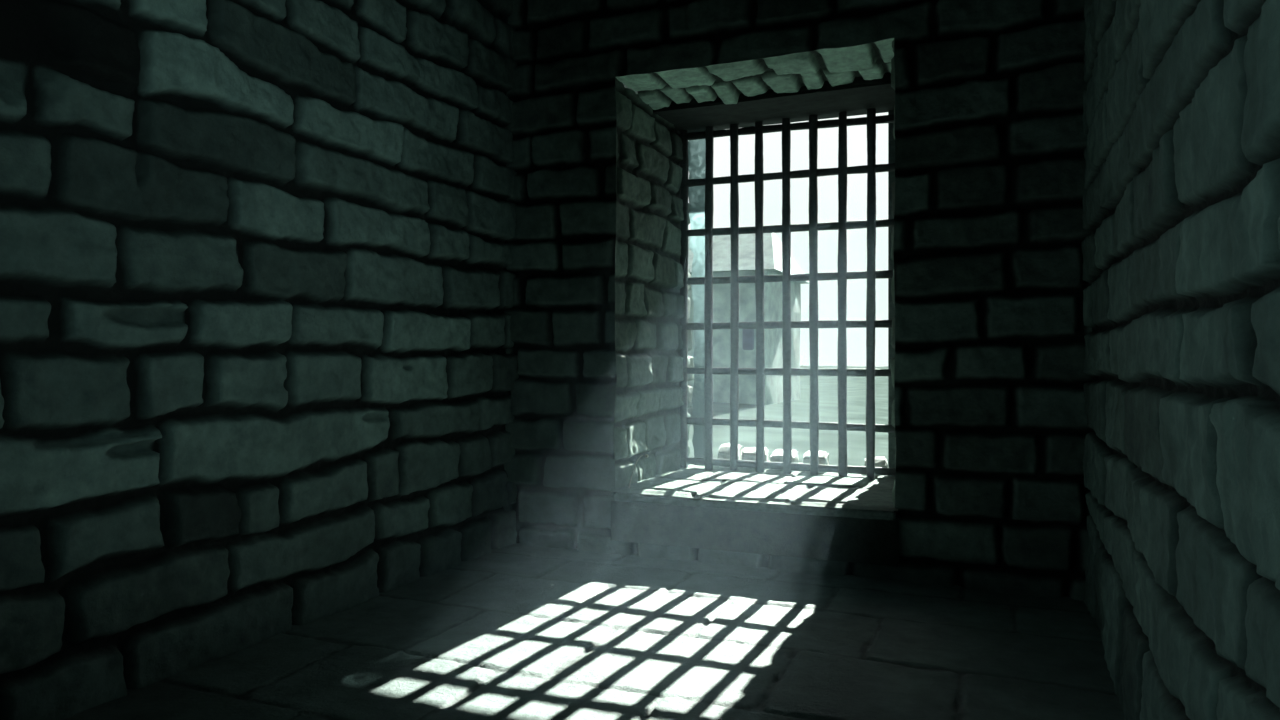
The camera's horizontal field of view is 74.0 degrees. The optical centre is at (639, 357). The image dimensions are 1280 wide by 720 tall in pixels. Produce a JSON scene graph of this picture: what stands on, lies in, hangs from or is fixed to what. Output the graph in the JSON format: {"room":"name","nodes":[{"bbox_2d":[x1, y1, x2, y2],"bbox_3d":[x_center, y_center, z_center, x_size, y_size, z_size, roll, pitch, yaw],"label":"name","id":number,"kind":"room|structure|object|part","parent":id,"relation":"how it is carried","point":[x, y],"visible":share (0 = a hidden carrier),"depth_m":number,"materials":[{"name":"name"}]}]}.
{"room":"prison interior","nodes":[
{"label":"prison interior","id":0,"kind":"room"},
{"bbox_2d":[0,0,518,719],"bbox_3d":[-2.706,-0.791,3.269,0.423,4.847,8.166,0,0,23],"label":"wall","id":1,"kind":"structure","parent":0,"point":[257,373],"depth_m":4.37,"materials":[{"name":"stone"}]},
{"bbox_2d":[61,543,1124,719],"bbox_3d":[-0.665,1.679,2.403,4.407,0.379,8.224,0,0,23],"label":"floor","id":2,"kind":"structure","parent":0,"point":[516,631],"depth_m":4.28,"materials":[{"name":"stone"}]},
{"bbox_2d":[503,0,1092,600],"bbox_3d":[0.924,-0.791,6.202,4.361,4.837,0.404,0,0,23],"label":"wall","id":3,"kind":"structure","parent":0,"point":[991,427],"depth_m":5.65,"materials":[{"name":"stone"}]},
{"bbox_2d":[611,38,898,566],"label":"window","id":4,"kind":"structure","parent":3,"relation":"in","point":[827,515],"depth_m":6.77,"materials":[{"name":"stone"}]},
{"bbox_2d":[629,454,647,487],"bbox_3d":[-0.013,0.875,6.509,0.157,0.280,0.027,0,0,5],"label":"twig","id":5,"kind":"object","parent":4,"relation":"on","point":[646,455],"visible":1,"depth_m":6.51,"materials":[{"name":"brown wood"}]},
{"bbox_3d":[0.553,-0.550,7.901,0.244,3.100,0.005,0,0,23],"label":"glass pane","id":6,"kind":"part","parent":4,"relation":"part of","materials":[{"name":"clear glass"}]},
{"bbox_2d":[717,443,742,467],"bbox_3d":[0.842,0.915,7.973,0.210,0.209,0.252,0,0,17],"label":"stone block","id":7,"kind":"object","parent":4,"relation":"on","point":[724,450],"visible":0.37,"depth_m":7.90,"materials":[{"name":"grey stone"}]},
{"bbox_2d":[741,447,768,467],"bbox_3d":[1.065,0.926,7.858,0.242,0.188,0.230,0,0,12],"label":"stone block","id":8,"kind":"object","parent":4,"relation":"on","point":[749,454],"visible":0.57,"depth_m":7.78,"materials":[{"name":"grey stone"}]},
{"bbox_3d":[1.185,1.192,7.114,2.111,0.396,2.267,0,0,23],"label":"sill","id":9,"kind":"part","parent":4,"relation":"part of","materials":[{"name":"stone"}]},
{"bbox_2d":[770,449,798,469],"bbox_3d":[1.322,0.930,7.772,0.229,0.181,0.271,0,0,20],"label":"stone block","id":10,"kind":"object","parent":4,"relation":"on","point":[777,455],"visible":0.44,"depth_m":7.69,"materials":[{"name":"grey stone"}]},
{"bbox_2d":[678,109,894,479],"bbox_3d":[1.324,-0.550,7.467,2.120,3.180,0.076,0,0,23],"label":"window grille","id":11,"kind":"object","parent":4,"relation":"attached to","point":[871,120],"visible":0.85,"depth_m":7.46,"materials":[{"name":"metal"}]},
{"bbox_2d":[803,451,828,472],"bbox_3d":[1.581,0.930,7.642,0.221,0.180,0.212,0,0,19],"label":"stone block","id":12,"kind":"object","parent":4,"relation":"on","point":[823,459],"visible":0.48,"depth_m":7.57,"materials":[{"name":"grey stone"}]},
{"bbox_2d":[864,457,887,467],"bbox_3d":[2.077,0.946,7.478,0.201,0.149,0.192,0,0,16],"label":"stone block","id":13,"kind":"object","parent":4,"relation":"on","point":[879,461],"visible":0.35,"depth_m":7.41,"materials":[{"name":"grey stone"}]},
{"bbox_2d":[1081,0,1279,719],"bbox_3d":[1.371,-0.792,1.562,0.406,4.845,8.161,0,0,23],"label":"wall","id":14,"kind":"structure","parent":0,"point":[1181,202],"depth_m":2.51,"materials":[{"name":"stone"}]},
{"label":"outside","id":15,"kind":"structure","parent":0,"visible":0},
{"bbox_2d":[687,366,887,465],"bbox_3d":[30.424,1.600,83.096,120.000,0.499,160.000,0,0,23],"label":"ground","id":16,"kind":"structure","parent":15,"point":[827,385],"depth_m":22.27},
{"bbox_2d":[688,233,808,404],"bbox_3d":[2.955,-1.280,29.657,4.914,6.259,5.600,0,0,23],"label":"outbuilding","id":17,"kind":"structure","parent":16,"relation":"on","point":[773,294],"depth_m":27.15,"materials":[{"name":"stone"}]}
]}

